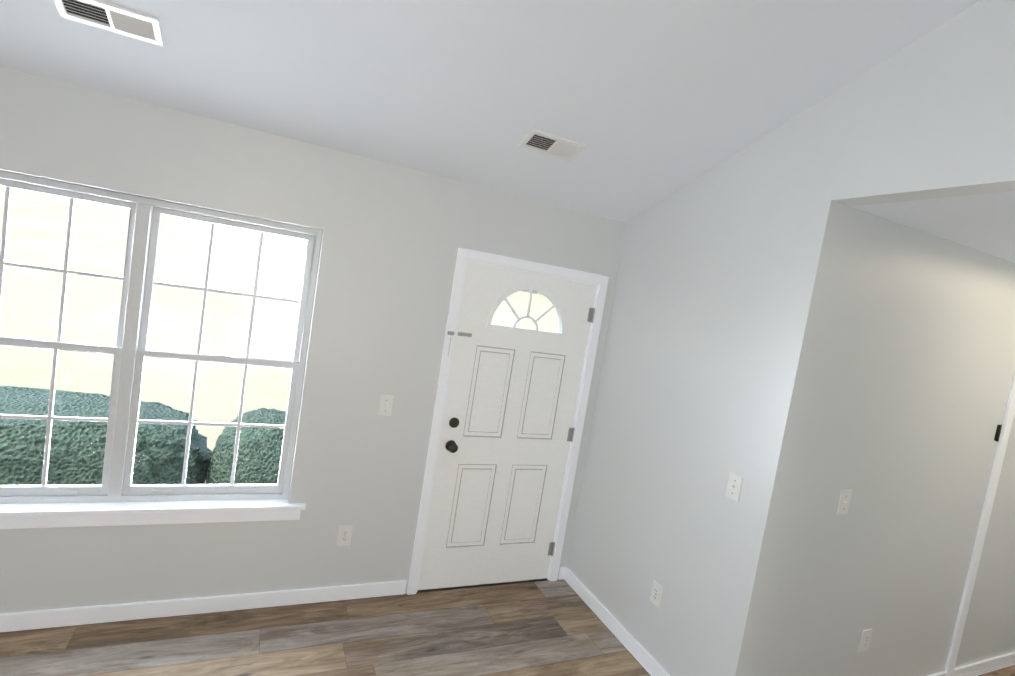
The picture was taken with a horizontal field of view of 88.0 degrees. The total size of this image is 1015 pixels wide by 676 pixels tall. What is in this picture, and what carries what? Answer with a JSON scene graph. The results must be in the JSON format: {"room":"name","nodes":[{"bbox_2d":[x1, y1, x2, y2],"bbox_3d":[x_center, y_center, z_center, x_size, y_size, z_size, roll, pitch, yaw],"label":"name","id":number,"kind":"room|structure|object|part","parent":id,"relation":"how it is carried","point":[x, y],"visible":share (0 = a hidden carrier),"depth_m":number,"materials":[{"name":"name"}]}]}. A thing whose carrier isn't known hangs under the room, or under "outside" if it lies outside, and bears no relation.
{"room":"living room","nodes":[
{"label":"living room","id":0,"kind":"room"},
{"bbox_2d":[0,386,286,484],"bbox_3d":[-2.582,0.994,3.822,6.157,1.075,1.102,7,5,-25],"label":"hedge","id":1,"kind":"object","parent":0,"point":[20,468],"depth_m":3.49,"materials":[{"name":"green plant"}]},
{"bbox_2d":[0,66,625,613],"bbox_3d":[0.164,0.364,3.381,7.520,2.500,0.120,7,5,-25],"label":"wall","id":2,"kind":"structure","parent":0,"point":[394,238],"depth_m":2.78,"materials":[{"name":"paint"}]},
{"bbox_2d":[0,170,322,528],"bbox_3d":[-1.762,0.115,2.471,1.690,1.548,0.163,7,5,-25],"label":"window","id":3,"kind":"structure","parent":2,"relation":"in","point":[115,498],"depth_m":2.51,"materials":[{"name":"plastic"}]},
{"bbox_2d":[0,580,406,631],"bbox_3d":[-1.933,1.321,2.519,2.937,0.084,0.018,7,5,-25],"label":"baseboard","id":4,"kind":"structure","parent":2,"relation":"attached to","point":[74,616],"depth_m":2.66,"materials":[{"name":"paint"}]},
{"bbox_2d":[337,525,352,545],"bbox_3d":[-0.910,1.106,2.943,0.072,0.116,0.008,7,5,-25],"label":"outlet","id":5,"kind":"object","parent":2,"relation":"attached to","point":[344,535],"visible":1,"depth_m":2.94,"materials":[{"name":"plastic"}]},
{"bbox_2d":[378,395,393,415],"bbox_3d":[-0.677,0.377,2.932,0.072,0.116,0.019,7,5,-25],"label":"light switch","id":6,"kind":"object","parent":2,"relation":"attached to","point":[385,405],"visible":1,"depth_m":2.94,"materials":[{"name":"plastic"}]},
{"bbox_2d":[407,248,608,594],"bbox_3d":[0.004,0.557,3.329,1.036,2.077,0.136,7,5,-25],"label":"door frame","id":7,"kind":"structure","parent":2,"relation":"in","point":[465,256],"depth_m":3.14,"materials":[{"name":"paint"}]},
{"bbox_2d":[418,262,596,589],"bbox_3d":[0.004,0.593,3.270,0.980,1.994,0.114,7,5,-25],"label":"door leaf","id":8,"kind":"structure","parent":7,"relation":"attached to","point":[511,402],"depth_m":3.28,"materials":[{"name":"paint"}]},
{"bbox_3d":[0.015,0.587,3.249,0.980,1.686,0.070,7,5,-25],"label":"entry door hardware","id":9,"kind":"part","parent":8,"relation":"part of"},
{"bbox_2d":[486,285,565,337],"bbox_3d":[0.129,-0.162,3.248,0.544,0.322,0.052,7,5,-25],"label":"grille","id":10,"kind":"object","parent":8,"relation":"attached to","point":[489,325],"visible":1,"depth_m":3.23,"materials":[{"name":"paint"}]},
{"bbox_3d":[0.127,-0.178,3.256,0.502,0.251,0.004,7,5,-25],"label":"entry door glass","id":11,"kind":"part","parent":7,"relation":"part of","materials":[{"name":"clear glass"}]},
{"bbox_2d":[0,0,980,221],"bbox_3d":[0.489,-1.148,-0.760,4.320,1.412,7.480,7,5,-25],"label":"ceiling","id":12,"kind":"structure","parent":0,"point":[649,103],"depth_m":2.11,"materials":[{"name":"paint"}]},
{"bbox_2d":[54,0,163,46],"bbox_3d":[-1.415,-1.140,1.871,0.310,0.054,0.130,7,5,-25],"label":"ceiling vent","id":13,"kind":"object","parent":12,"relation":"in","point":[118,20],"visible":1,"depth_m":1.87,"materials":[{"name":"plastic"}]},
{"bbox_2d":[519,128,586,161],"bbox_3d":[0.223,-0.947,2.594,0.300,0.059,0.145,7,5,-25],"label":"ceiling vent","id":14,"kind":"object","parent":12,"relation":"in","point":[542,142],"visible":1,"depth_m":2.59,"materials":[{"name":"plastic"}]},
{"bbox_2d":[0,579,1014,675],"bbox_3d":[1.442,2.135,0.147,7.520,0.100,7.480,7,5,-25],"label":"floor","id":15,"kind":"structure","parent":0,"point":[558,627],"depth_m":2.68,"materials":[{"name":"brown wood"}]},
{"bbox_2d":[417,578,546,591],"bbox_3d":[-0.167,1.571,3.429,0.900,0.010,0.150,7,5,-25],"label":"threshold","id":16,"kind":"object","parent":15,"relation":"on","point":[426,590],"visible":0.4,"depth_m":3.35,"materials":[{"name":"brown metal"}]},
{"bbox_2d":[567,0,1014,675],"bbox_3d":[1.695,0.135,1.328,0.120,3.740,4.770,7,5,-25],"label":"wall","id":17,"kind":"structure","parent":0,"point":[721,296],"depth_m":2.46,"materials":[{"name":"paint"}]},
{"bbox_2d":[558,567,669,675],"bbox_3d":[0.657,1.695,2.981,0.038,0.084,1.364,7,5,-25],"label":"baseboard","id":18,"kind":"structure","parent":17,"relation":"attached to","point":[629,642],"depth_m":3.06,"materials":[{"name":"paint"}]},
{"bbox_2d":[650,580,662,608],"bbox_3d":[0.792,1.366,2.803,0.008,0.116,0.072,7,5,-25],"label":"outlet","id":19,"kind":"object","parent":17,"relation":"attached to","point":[656,594],"visible":1,"depth_m":2.80,"materials":[{"name":"plastic"}]},
{"bbox_2d":[725,472,742,501],"bbox_3d":[1.042,0.688,2.427,0.019,0.116,0.072,7,5,-25],"label":"light switch","id":20,"kind":"object","parent":17,"relation":"attached to","point":[734,486],"visible":1,"depth_m":2.42,"materials":[{"name":"plastic"}]},
{"bbox_2d":[754,207,1014,675],"bbox_3d":[2.671,0.793,3.023,3.200,2.490,0.120,7,5,-25],"label":"wall","id":21,"kind":"structure","parent":0,"point":[913,380],"depth_m":2.57,"materials":[{"name":"paint"}]},
{"bbox_2d":[837,490,851,514],"bbox_3d":[1.582,0.771,2.459,0.072,0.116,0.019,7,5,-25],"label":"light switch","id":22,"kind":"object","parent":21,"relation":"attached to","point":[844,501],"visible":1,"depth_m":2.46,"materials":[{"name":"plastic"}]},
{"bbox_2d":[858,629,872,651],"bbox_3d":[1.834,1.549,2.692,0.072,0.116,0.008,7,5,-25],"label":"outlet","id":23,"kind":"object","parent":21,"relation":"attached to","point":[865,640],"visible":1,"depth_m":2.69,"materials":[{"name":"plastic"}]},
{"bbox_2d":[928,652,1014,675],"bbox_3d":[2.396,1.969,2.998,3.218,0.084,0.018,7,5,-25],"label":"baseboard","id":24,"kind":"structure","parent":21,"relation":"attached to","point":[995,663],"depth_m":3.25,"materials":[{"name":"paint"}]},
{"bbox_2d":[945,372,1014,675],"bbox_3d":[2.737,1.023,3.011,0.070,2.060,0.016,7,5,-25],"label":"door frame","id":25,"kind":"structure","parent":21,"relation":"attached to","point":[981,532],"depth_m":3.01,"materials":[{"name":"paint"}]},
{"bbox_2d":[994,424,1001,441],"bbox_3d":[2.750,0.532,2.945,0.024,0.096,0.014,7,5,-25],"label":"hall door leaf hinge","id":26,"kind":"object","parent":25,"relation":"attached to","point":[998,431],"visible":0.98,"depth_m":2.94,"materials":[{"name":"black metal"}]},
{"bbox_2d":[850,191,1014,262],"bbox_3d":[3.240,-0.299,2.082,3.200,0.080,4.770,7,5,-25],"label":"ceiling","id":27,"kind":"structure","parent":0,"point":[985,223],"depth_m":2.17,"materials":[{"name":"paint"}]},
{"label":"outside","id":28,"kind":"structure","parent":0,"visible":0},
{"bbox_2d":[0,186,558,483],"bbox_3d":[-15.473,-6.436,34.082,85.000,7.098,69.870,7,5,-25],"label":"sky","id":29,"kind":"structure","parent":28,"point":[226,404],"depth_m":12.48,"materials":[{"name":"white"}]}
]}

